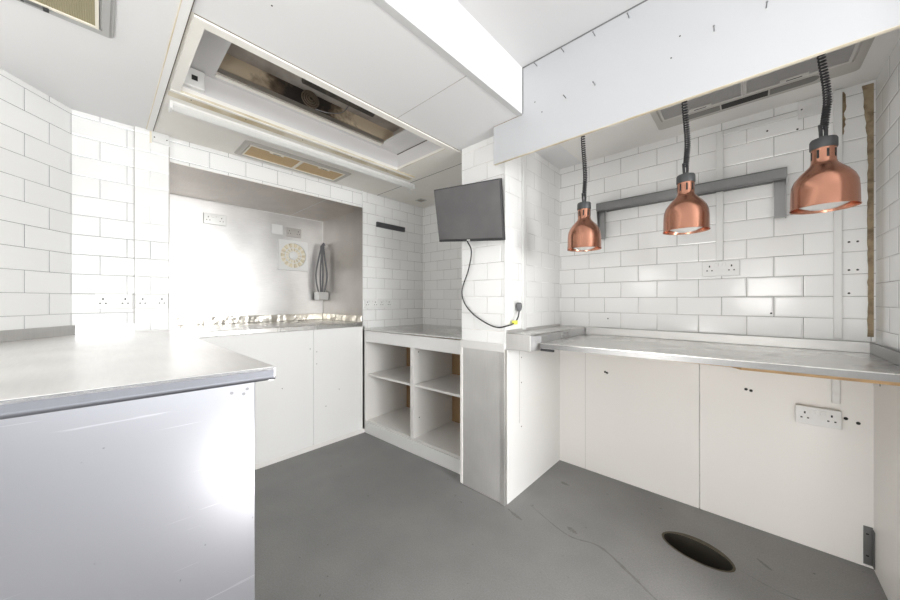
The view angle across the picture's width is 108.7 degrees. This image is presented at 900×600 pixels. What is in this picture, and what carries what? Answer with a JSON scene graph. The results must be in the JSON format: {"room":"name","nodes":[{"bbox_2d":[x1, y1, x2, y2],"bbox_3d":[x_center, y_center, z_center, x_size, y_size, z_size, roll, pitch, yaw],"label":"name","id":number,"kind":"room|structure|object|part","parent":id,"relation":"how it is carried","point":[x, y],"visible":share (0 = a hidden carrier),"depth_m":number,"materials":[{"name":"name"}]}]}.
{"room":"restaurant kitchen","nodes":[
{"label":"restaurant kitchen","id":0,"kind":"room"},
{"bbox_2d":[0,68,71,330],"bbox_3d":[-2.010,0.110,1.477,0.109,2.240,0.544,0,0,-11],"label":"wall","id":1,"kind":"structure","parent":0,"point":[36,128],"depth_m":1.53,"materials":[{"name":"tile"}]},
{"bbox_2d":[72,109,422,444],"bbox_3d":[-1.173,0.110,2.654,0.098,2.240,2.510,0,0,43],"label":"wall","id":2,"kind":"structure","parent":0,"point":[102,148],"depth_m":1.97,"materials":[{"name":"tile"}]},
{"bbox_2d":[95,294,132,308],"bbox_3d":[-1.891,0.008,1.819,0.014,0.084,0.150,0,0,43],"label":"double socket","id":3,"kind":"object","parent":2,"relation":"attached to","point":[102,301],"visible":1,"depth_m":1.82,"materials":[{"name":"white plastic"}]},
{"bbox_2d":[135,294,167,308],"bbox_3d":[-1.772,0.008,1.924,0.014,0.084,0.145,0,0,43],"label":"double socket","id":4,"kind":"object","parent":2,"relation":"attached to","point":[142,301],"visible":1,"depth_m":1.92,"materials":[{"name":"white plastic"}]},
{"bbox_2d":[152,132,168,145],"bbox_3d":[-1.748,-0.974,1.953,0.010,0.058,0.078,0,0,43],"label":"blank plate","id":5,"kind":"object","parent":2,"relation":"attached to","point":[156,137],"visible":1,"depth_m":1.95,"materials":[{"name":"white plastic"}]},
{"bbox_2d":[146,0,194,130],"bbox_3d":[-1.261,-1.007,1.435,1.400,0.006,0.032,0,0,43],"label":"trim","id":6,"kind":"structure","parent":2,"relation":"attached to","point":[185,7],"depth_m":1.33,"materials":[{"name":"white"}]},
{"bbox_2d":[170,162,361,221],"bbox_3d":[-1.561,-0.855,2.760,0.782,0.005,1.360,0,0,43],"label":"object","id":7,"kind":"object","parent":2,"relation":"attached to","point":[188,181],"visible":0.89,"depth_m":2.61,"materials":[{"name":"metal"}]},
{"bbox_2d":[255,428,364,469],"bbox_3d":[-1.272,1.212,2.494,0.008,0.035,1.400,0,0,43],"label":"baseboard","id":8,"kind":"structure","parent":2,"relation":"attached to","point":[307,449],"depth_m":2.61,"materials":[{"name":"white plastic"}]},
{"bbox_2d":[323,208,362,322],"bbox_3d":[-1.099,-0.311,3.261,0.782,1.083,0.004,0,0,43],"label":"sheet","id":9,"kind":"object","parent":2,"relation":"attached to","point":[343,234],"visible":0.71,"depth_m":3.21,"materials":[{"name":"metal"}]},
{"bbox_2d":[314,243,328,299],"bbox_3d":[-1.356,-0.305,3.409,0.093,0.610,0.118,0,0,43],"label":"hanging cables","id":10,"kind":"object","parent":9,"relation":"attached to","point":[321,295],"visible":1,"depth_m":3.40,"materials":[{"name":"plastic"}]},
{"bbox_2d":[364,299,377,307],"bbox_3d":[-0.745,0.034,3.061,0.014,0.088,0.150,0,0,43],"label":"double socket","id":11,"kind":"object","parent":2,"relation":"attached to","point":[368,303],"visible":1,"depth_m":3.05,"materials":[{"name":"white plastic"}]},
{"bbox_2d":[379,299,391,307],"bbox_3d":[-0.636,0.034,3.179,0.014,0.088,0.150,0,0,43],"label":"double socket","id":12,"kind":"object","parent":2,"relation":"attached to","point":[383,303],"visible":1,"depth_m":3.18,"materials":[{"name":"white plastic"}]},
{"bbox_2d":[376,222,404,231],"bbox_3d":[-0.588,-0.728,3.226,0.020,0.048,0.345,0,0,43],"label":"rack","id":13,"kind":"object","parent":2,"relation":"attached to","point":[378,224],"visible":1,"depth_m":3.21,"materials":[{"name":"grey metal"}]},
{"bbox_2d":[379,163,461,194],"bbox_3d":[-0.255,-1.014,2.703,1.220,0.011,0.004,0,0,43],"label":"trim","id":14,"kind":"structure","parent":2,"relation":"attached to","point":[461,163],"depth_m":2.64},
{"bbox_2d":[0,0,580,207],"bbox_3d":[-1.946,-1.071,0.578,1.844,0.142,6.610,0,0,43],"label":"ceiling","id":15,"kind":"structure","parent":0,"point":[355,46],"depth_m":1.46,"materials":[{"name":"white paint"}]},
{"bbox_2d":[17,0,115,37],"bbox_3d":[-1.451,-1.001,0.883,0.275,0.018,0.742,0,0,43],"label":"ceiling vent","id":16,"kind":"object","parent":15,"relation":"attached to","point":[97,16],"visible":1,"depth_m":1.12,"materials":[{"name":"white metal"}]},
{"bbox_2d":[20,0,48,12],"bbox_3d":[-1.402,-0.996,1.090,0.018,0.008,0.060,0,0,43],"label":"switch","id":17,"kind":"object","parent":16,"relation":"attached to","point":[42,6],"depth_m":1.09,"materials":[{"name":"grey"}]},
{"bbox_2d":[183,67,204,92],"bbox_3d":[-1.251,-1.079,1.578,0.031,0.088,0.080,0,0,43],"label":"switched spur","id":18,"kind":"object","parent":15,"relation":"attached to","point":[195,79],"visible":0.77,"depth_m":1.57,"materials":[{"name":"white plastic"}]},
{"bbox_2d":[168,100,414,189],"bbox_3d":[-0.879,-0.989,2.240,0.060,0.042,1.622,0,0,43],"label":"batten","id":19,"kind":"object","parent":15,"relation":"attached to","point":[174,106],"visible":1,"depth_m":1.99,"materials":[{"name":"white plastic"}]},
{"bbox_2d":[234,140,350,181],"bbox_3d":[-1.131,-1.002,2.394,0.270,0.014,0.745,0,0,43],"label":"ceiling vent","id":20,"kind":"object","parent":15,"relation":"attached to","point":[249,149],"visible":1,"depth_m":2.34,"materials":[{"name":"beige metal"}]},
{"bbox_2d":[192,13,461,156],"bbox_3d":[-0.314,-1.005,1.803,0.043,0.010,1.775,0,0,43],"label":"trim","id":21,"kind":"structure","parent":15,"relation":"attached to","point":[197,20],"depth_m":1.44,"materials":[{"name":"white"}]},
{"bbox_2d":[397,140,426,154],"bbox_3d":[-0.216,-1.128,2.329,0.527,0.004,0.004,0,0,43],"label":"trim","id":22,"kind":"structure","parent":15,"relation":"attached to","point":[425,140],"depth_m":2.39,"materials":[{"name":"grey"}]},
{"bbox_2d":[398,76,465,117],"bbox_3d":[-0.108,-1.010,1.623,0.500,0.001,0.003,0,0,43],"label":"trim","id":23,"kind":"structure","parent":15,"relation":"attached to","point":[465,76],"depth_m":1.59,"materials":[{"name":"grey"}]},
{"bbox_2d":[219,53,392,140],"bbox_3d":[-0.842,-1.194,1.985,0.060,0.103,1.192,0,0,43],"label":"wall","id":24,"kind":"structure","parent":0,"point":[229,63],"depth_m":1.86,"materials":[{"name":"paint"}]},
{"bbox_2d":[169,21,203,91],"bbox_3d":[-1.123,-1.005,1.367,0.555,0.010,0.037,0,0,43],"label":"trim","id":25,"kind":"structure","parent":24,"relation":"attached to","point":[194,34],"depth_m":1.33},
{"bbox_2d":[168,89,414,179],"bbox_3d":[-0.833,-1.004,2.112,0.080,0.012,1.525,0,0,43],"label":"trim","id":26,"kind":"structure","parent":24,"relation":"attached to","point":[182,95],"depth_m":1.90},
{"bbox_2d":[215,68,383,145],"bbox_3d":[-0.829,-1.136,1.973,0.047,0.028,0.992,0,0,43],"label":"trim","id":27,"kind":"structure","parent":24,"relation":"attached to","point":[222,74],"depth_m":1.87,"materials":[{"name":"white metal"}]},
{"bbox_2d":[227,43,404,135],"bbox_3d":[-0.697,-1.198,1.851,0.735,0.113,1.292,0,0,43],"label":"ceiling","id":28,"kind":"structure","parent":0,"point":[234,50],"depth_m":1.82,"materials":[{"name":"grey metal"}]},
{"bbox_2d":[301,90,348,113],"bbox_3d":[-0.758,-1.193,1.973,0.283,0.104,0.033,0,0,-36],"label":"coiled hose","id":29,"kind":"object","parent":28,"relation":"in","point":[310,93],"visible":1,"depth_m":1.92,"materials":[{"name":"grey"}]},
{"bbox_2d":[302,78,374,116],"bbox_3d":[-0.645,-1.210,1.919,0.060,0.060,0.442,0,0,43],"label":"duct pipe","id":30,"kind":"object","parent":28,"relation":"in","point":[310,84],"visible":0.42,"depth_m":1.89,"materials":[{"name":"grey metal"}]},
{"bbox_2d":[460,136,559,505],"bbox_3d":[0.459,0.110,2.327,0.347,2.240,0.777,0,0,43],"label":"wall pillar","id":31,"kind":"structure","parent":0,"point":[493,279],"depth_m":2.07,"materials":[{"name":"tile"}]},
{"bbox_2d":[434,178,505,241],"bbox_3d":[0.133,-0.525,1.987,0.543,0.377,0.187,0,0,43],"label":"television","id":32,"kind":"object","parent":31,"relation":"attached to","point":[472,211],"visible":1,"depth_m":1.92,"materials":[{"name":"grey plastic"}]},
{"bbox_2d":[461,241,521,327],"bbox_3d":[0.241,-0.102,2.016,0.399,0.542,0.130,0,0,21],"label":"power cable","id":33,"kind":"object","parent":32,"relation":"attached to","point":[518,305],"visible":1,"depth_m":2.01,"materials":[{"name":"grey rubber"}]},
{"bbox_3d":[0.195,0.770,2.054,0.298,0.911,0.006,0,0,43],"label":"steel panel","id":34,"kind":"part","parent":31,"relation":"part of","materials":[{"name":"silver metal"}]},
{"bbox_2d":[511,300,518,313],"bbox_3d":[0.408,0.045,2.011,0.013,0.086,0.086,0,0,43],"label":"socket","id":35,"kind":"object","parent":31,"relation":"attached to","point":[513,302],"visible":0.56,"depth_m":2.00,"materials":[{"name":"white plastic"}]},
{"bbox_2d":[521,155,525,329],"bbox_3d":[0.476,-0.385,2.082,0.016,1.150,0.037,0,0,43],"label":"cable trunking","id":36,"kind":"object","parent":31,"relation":"attached to","point":[523,158],"visible":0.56,"depth_m":2.07,"materials":[{"name":"white plastic"}]},
{"bbox_2d":[506,324,584,351],"bbox_3d":[0.660,0.238,2.146,0.197,0.113,0.746,0,0,43],"label":"ledge","id":37,"kind":"object","parent":31,"relation":"attached to","point":[526,340],"visible":0.84,"depth_m":1.93,"materials":[{"name":"silver metal"}]},
{"bbox_2d":[457,0,643,67],"bbox_3d":[0.610,-1.275,-2.348,5.920,0.030,5.776,0,0,43],"label":"ceiling","id":38,"kind":"structure","parent":0,"point":[528,30],"depth_m":1.45,"materials":[{"name":"grey paint"}]},
{"bbox_2d":[255,432,887,599],"bbox_3d":[-0.025,1.230,-1.133,8.500,0.001,6.700,0,0,43],"label":"floor","id":39,"kind":"structure","parent":0,"point":[363,516],"depth_m":1.64,"materials":[{"name":"grey concrete"}]},
{"bbox_2d":[0,321,275,599],"bbox_3d":[-1.597,0.681,0.916,1.666,1.097,1.482,0,0,43],"label":"counter","id":40,"kind":"object","parent":39,"relation":"on","point":[127,456],"depth_m":0.74,"materials":[{"name":"grey"}]},
{"bbox_2d":[0,330,274,404],"bbox_3d":[-1.597,0.189,0.915,1.664,0.012,1.480,0,0,43],"label":"countertop","id":41,"kind":"structure","parent":40,"relation":"on","point":[41,367],"depth_m":0.95,"materials":[{"name":"metal"}]},
{"bbox_2d":[198,330,312,463],"bbox_3d":[-1.441,0.738,2.330,0.021,0.985,0.911,0,0,43],"label":"panel","id":42,"kind":"object","parent":39,"relation":"on","point":[283,404],"visible":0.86,"depth_m":2.48,"materials":[{"name":"white wood"}]},
{"bbox_2d":[170,313,362,337],"bbox_3d":[-1.558,0.195,2.757,0.792,0.100,1.358,0,0,43],"label":"countertop","id":43,"kind":"structure","parent":42,"relation":"on","point":[197,327],"depth_m":2.74,"materials":[{"name":"silver metal"}]},
{"bbox_2d":[170,194,322,317],"bbox_3d":[-1.848,-0.311,3.025,0.009,1.083,1.360,0,0,43],"label":"wall","id":44,"kind":"structure","parent":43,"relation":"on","point":[230,269],"depth_m":2.92,"materials":[{"name":"metal"}]},
{"bbox_2d":[203,212,225,225],"bbox_3d":[-2.041,-0.700,2.806,0.014,0.092,0.165,0,0,43],"label":"double socket","id":45,"kind":"object","parent":44,"relation":"attached to","point":[208,218],"visible":1,"depth_m":2.80,"materials":[{"name":"plastic"}]},
{"bbox_2d":[271,224,282,234],"bbox_3d":[-1.700,-0.695,3.176,0.014,0.096,0.104,0,0,43],"label":"light switch","id":46,"kind":"object","parent":44,"relation":"attached to","point":[275,228],"visible":1,"depth_m":3.17,"materials":[{"name":"white plastic"}]},
{"bbox_2d":[277,239,307,270],"bbox_3d":[-1.593,-0.450,3.280,0.030,0.300,0.285,0,0,43],"label":"fan","id":47,"kind":"object","parent":44,"relation":"attached to","point":[291,255],"visible":1,"depth_m":3.27,"materials":[{"name":"white plastic"}]},
{"bbox_2d":[281,244,304,267],"bbox_3d":[-1.592,-0.450,3.278,0.010,0.243,0.242,0,0,43],"label":"grille","id":48,"kind":"object","parent":47,"relation":"attached to","point":[292,255],"depth_m":3.28,"materials":[{"name":"white plastic"}]},
{"bbox_3d":[-1.600,-0.450,3.285,0.011,0.260,0.260,0,0,43],"label":"plate","id":49,"kind":"part","parent":47,"relation":"part of","materials":[{"name":"beige plastic"}]},
{"bbox_2d":[286,227,300,237],"bbox_3d":[-1.593,-0.685,3.292,0.014,0.092,0.150,0,0,43],"label":"double socket","id":50,"kind":"object","parent":44,"relation":"attached to","point":[290,232],"visible":1,"depth_m":3.29,"materials":[{"name":"plastic"}]},
{"bbox_2d":[364,324,461,473],"bbox_3d":[-0.087,0.746,2.885,1.247,0.968,0.747,0,0,40],"label":"base cabinet","id":51,"kind":"object","parent":39,"relation":"on","point":[412,372],"visible":0.62,"depth_m":2.81,"materials":[{"name":"white wood"}]},
{"bbox_3d":[-0.618,0.755,3.207,0.018,0.950,0.500,0,0,40],"label":"panel","id":52,"kind":"part","parent":51,"relation":"part of","materials":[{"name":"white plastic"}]},
{"bbox_2d":[368,366,409,385],"bbox_3d":[-0.387,0.696,3.013,0.583,0.018,0.476,0,0,40],"label":"shelf","id":53,"kind":"object","parent":51,"relation":"attached to","point":[399,374],"depth_m":3.02,"materials":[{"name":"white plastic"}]},
{"bbox_2d":[364,324,461,339],"bbox_3d":[-0.087,0.270,2.885,1.246,0.016,0.747,0,0,40],"label":"countertop","id":54,"kind":"structure","parent":51,"relation":"on","point":[442,331],"depth_m":2.78,"materials":[{"name":"metal"}]},
{"bbox_3d":[-0.168,1.126,2.823,1.164,0.018,0.484,0,0,40],"label":"panel","id":55,"kind":"part","parent":51,"relation":"part of","materials":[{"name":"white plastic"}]},
{"bbox_3d":[-0.008,0.718,3.013,1.164,0.835,0.008,0,0,40],"label":"panel","id":56,"kind":"part","parent":51,"relation":"part of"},
{"bbox_2d":[415,374,459,396],"bbox_3d":[0.073,0.691,2.626,0.539,0.018,0.476,0,0,40],"label":"shelf","id":57,"kind":"object","parent":51,"relation":"attached to","point":[449,384],"depth_m":2.61,"materials":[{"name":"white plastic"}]},
{"bbox_2d":[507,349,559,503],"bbox_3d":[0.598,0.765,2.220,0.008,0.930,0.745,0,0,43],"label":"panel","id":58,"kind":"object","parent":39,"relation":"on","point":[533,377],"visible":0.89,"depth_m":2.16,"materials":[{"name":"white wood"}]},
{"bbox_2d":[662,531,735,572],"bbox_3d":[1.215,1.339,1.592,0.292,0.221,0.194,0,0,43],"label":"floor drain","id":59,"kind":"object","parent":39,"relation":"in","point":[695,549],"visible":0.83,"depth_m":1.63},
{"bbox_2d":[423,80,875,568],"bbox_3d":[0.848,0.110,2.542,3.220,2.240,0.094,0,0,43],"label":"wall","id":60,"kind":"structure","parent":0,"point":[641,277],"depth_m":1.83,"materials":[{"name":"tile"}]},
{"bbox_2d":[596,167,786,238],"bbox_3d":[1.377,-0.546,1.957,0.920,0.243,0.074,0,0,43],"label":"wall rail","id":61,"kind":"object","parent":60,"relation":"attached to","point":[779,176],"visible":0.88,"depth_m":1.80,"materials":[{"name":"metal"}]},
{"bbox_3d":[1.055,-0.545,2.254,0.045,0.240,0.074,0,0,43],"label":"leg","id":62,"kind":"part","parent":61,"relation":"part of","materials":[{"name":"metal"}]},
{"bbox_3d":[1.698,-0.545,1.660,0.045,0.240,0.074,0,0,43],"label":"leg","id":63,"kind":"part","parent":61,"relation":"part of","materials":[{"name":"metal"}]},
{"bbox_2d":[716,131,722,260],"bbox_3d":[1.541,-0.593,1.846,0.032,0.735,0.016,0,0,43],"label":"cable trunking","id":64,"kind":"object","parent":60,"relation":"attached to","point":[719,135],"visible":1,"depth_m":1.84,"materials":[{"name":"white plastic"}]},
{"bbox_2d":[540,327,899,385],"bbox_3d":[1.222,0.243,1.653,1.290,0.097,0.730,0,0,43],"label":"countertop","id":65,"kind":"structure","parent":60,"relation":"attached to","point":[867,362],"depth_m":1.53,"materials":[{"name":"metal"}]},
{"bbox_2d":[702,260,739,276],"bbox_3d":[1.544,-0.180,1.845,0.166,0.086,0.014,0,0,43],"label":"double socket","id":66,"kind":"object","parent":60,"relation":"attached to","point":[730,267],"visible":1,"depth_m":1.84,"materials":[{"name":"white plastic"}]},
{"bbox_2d":[723,111,797,134],"bbox_3d":[1.660,-0.948,1.738,0.289,0.025,0.014,0,0,43],"label":"cable trunking","id":67,"kind":"object","parent":60,"relation":"attached to","point":[792,114],"visible":1,"depth_m":1.73,"materials":[{"name":"white plastic"}]},
{"bbox_2d":[798,96,822,118],"bbox_3d":[1.798,-0.960,1.612,0.086,0.084,0.012,0,0,43],"label":"blank plate","id":68,"kind":"object","parent":60,"relation":"attached to","point":[811,107],"visible":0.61,"depth_m":1.61,"materials":[{"name":"white plastic"}]},
{"bbox_2d":[795,404,841,429],"bbox_3d":[1.795,0.568,1.578,0.150,0.088,0.042,0,0,43],"label":"double socket","id":69,"kind":"object","parent":60,"relation":"attached to","point":[805,414],"visible":1,"depth_m":1.56,"materials":[{"name":"white plastic"}]},
{"bbox_2d":[831,379,839,403],"bbox_3d":[1.846,0.388,1.546,0.026,0.215,0.020,0,0,43],"label":"cable trunking","id":70,"kind":"object","parent":60,"relation":"attached to","point":[835,384],"visible":0.56,"depth_m":1.54,"materials":[{"name":"white plastic"}]},
{"bbox_2d":[833,89,841,338],"bbox_3d":[1.861,-0.410,1.550,0.027,1.190,0.018,0,0,43],"label":"cable trunking","id":71,"kind":"object","parent":60,"relation":"attached to","point":[837,95],"visible":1,"depth_m":1.54,"materials":[{"name":"white plastic"}]},
{"bbox_2d":[842,92,845,134],"bbox_3d":[1.881,-0.891,1.541,0.013,0.203,0.004,0,0,43],"label":"smear","id":72,"kind":"object","parent":60,"relation":"attached to","point":[843,93],"visible":1,"depth_m":1.54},
{"bbox_2d":[862,83,873,336],"bbox_3d":[1.931,-0.412,1.493,0.033,1.165,0.007,0,0,43],"label":"strip","id":73,"kind":"object","parent":60,"relation":"attached to","point":[868,90],"visible":1,"depth_m":1.49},
{"bbox_2d":[494,0,899,165],"bbox_3d":[0.808,-1.024,1.362,1.520,0.472,0.050,0,0,43],"label":"wall pass header","id":74,"kind":"structure","parent":0,"point":[651,56],"depth_m":1.31,"materials":[{"name":"white paint"}]},
{"bbox_2d":[372,0,522,116],"bbox_3d":[-1.569,-1.133,-0.351,0.031,0.253,5.756,0,0,43],"label":"bulkhead","id":75,"kind":"object","parent":74,"relation":"attached to","point":[448,21],"depth_m":1.40,"materials":[{"name":"grey paint"}]},
{"bbox_2d":[559,28,899,162],"bbox_3d":[1.207,-1.020,1.596,1.410,0.020,0.836,0,0,43],"label":"ceiling","id":76,"kind":"structure","parent":0,"point":[642,130],"depth_m":1.80,"materials":[{"name":"white paint"}]},
{"bbox_2d":[567,136,601,251],"bbox_3d":[0.715,-0.638,1.722,0.171,0.744,0.171,0,0,43],"label":"heat lamp","id":77,"kind":"object","parent":76,"relation":"hanging from","point":[584,235],"visible":0.9,"depth_m":1.69,"materials":[{"name":"orange metal"}]},
{"bbox_3d":[0.715,-0.575,1.723,0.025,0.111,0.016,0,0,43],"label":"cord","id":78,"kind":"part","parent":77,"relation":"part of","materials":[{"name":"grey rubber"}]},
{"bbox_3d":[0.715,-0.360,1.722,0.136,0.189,0.136,0,0,43],"label":"bulb","id":79,"kind":"part","parent":77,"relation":"part of","materials":[{"name":"white glass"}]},
{"bbox_3d":[0.715,-0.377,1.722,0.171,0.213,0.171,0,0,43],"label":"lamp shade","id":80,"kind":"part","parent":77,"relation":"part of","materials":[{"name":"orange metal"}]},
{"bbox_3d":[0.715,-0.772,1.721,0.035,0.440,0.023,0,0,43],"label":"coiled cord","id":81,"kind":"part","parent":77,"relation":"part of","materials":[{"name":"grey rubber"}]},
{"bbox_2d":[663,101,710,234],"bbox_3d":[1.039,-0.654,1.423,0.171,0.710,0.171,0,0,43],"label":"heat lamp","id":82,"kind":"object","parent":76,"relation":"hanging from","point":[688,213],"visible":0.91,"depth_m":1.39,"materials":[{"name":"orange metal"}]},
{"bbox_3d":[1.038,-0.608,1.425,0.025,0.111,0.016,0,0,43],"label":"cord","id":83,"kind":"part","parent":82,"relation":"part of","materials":[{"name":"grey rubber"}]},
{"bbox_3d":[1.039,-0.789,1.423,0.035,0.407,0.023,0,0,43],"label":"coiled cord","id":84,"kind":"part","parent":82,"relation":"part of","materials":[{"name":"grey rubber"}]},
{"bbox_3d":[1.039,-0.394,1.423,0.136,0.189,0.136,0,0,43],"label":"bulb","id":85,"kind":"part","parent":82,"relation":"part of","materials":[{"name":"white glass"}]},
{"bbox_3d":[1.039,-0.410,1.423,0.171,0.213,0.171,0,0,43],"label":"lamp shade","id":86,"kind":"part","parent":82,"relation":"part of","materials":[{"name":"orange metal"}]},
{"bbox_2d":[650,37,874,129],"bbox_3d":[1.413,-1.002,1.554,0.745,0.014,0.300,0,0,43],"label":"extractor hood","id":87,"kind":"object","parent":76,"relation":"attached to","point":[848,59],"visible":0.66,"depth_m":1.51,"materials":[{"name":"grey steel"}]},
{"bbox_2d":[684,76,818,119],"bbox_3d":[1.470,-0.999,1.615,0.500,0.002,0.053,0,0,43],"label":"grille","id":88,"kind":"object","parent":87,"relation":"on","point":[807,80],"depth_m":1.59,"materials":[{"name":"grey"}]},
{"bbox_2d":[789,53,861,214],"bbox_3d":[1.332,-0.666,1.152,0.171,0.686,0.171,0,0,43],"label":"heat lamp","id":89,"kind":"object","parent":76,"relation":"hanging from","point":[828,185],"visible":0.9,"depth_m":1.13,"materials":[{"name":"orange metal"}]},
{"bbox_3d":[1.333,-0.632,1.153,0.027,0.111,0.016,0,0,43],"label":"cord","id":90,"kind":"part","parent":89,"relation":"part of","materials":[{"name":"grey rubber"}]},
{"bbox_3d":[1.332,-0.801,1.152,0.041,0.383,0.023,0,0,43],"label":"coiled cord","id":91,"kind":"part","parent":89,"relation":"part of","materials":[{"name":"black plastic"}]},
{"bbox_3d":[1.332,-0.417,1.152,0.136,0.189,0.136,0,0,43],"label":"bulb","id":92,"kind":"part","parent":89,"relation":"part of","materials":[{"name":"white glass"}]},
{"bbox_3d":[1.332,-0.434,1.152,0.171,0.213,0.171,0,0,43],"label":"lamp shade","id":93,"kind":"part","parent":89,"relation":"part of","materials":[{"name":"orange metal"}]},
{"bbox_2d":[874,38,899,599],"bbox_3d":[1.687,0.110,1.142,0.089,2.240,0.854,0,0,43],"label":"wall","id":94,"kind":"structure","parent":0,"point":[888,79],"depth_m":1.34,"materials":[{"name":"tile"}]},
{"bbox_2d":[863,525,874,569],"bbox_3d":[1.915,1.130,1.476,0.030,0.176,0.028,0,0,43],"label":"bracket","id":95,"kind":"object","parent":94,"relation":"attached to","point":[868,532],"visible":1,"depth_m":1.48,"materials":[{"name":"metal"}]}
]}

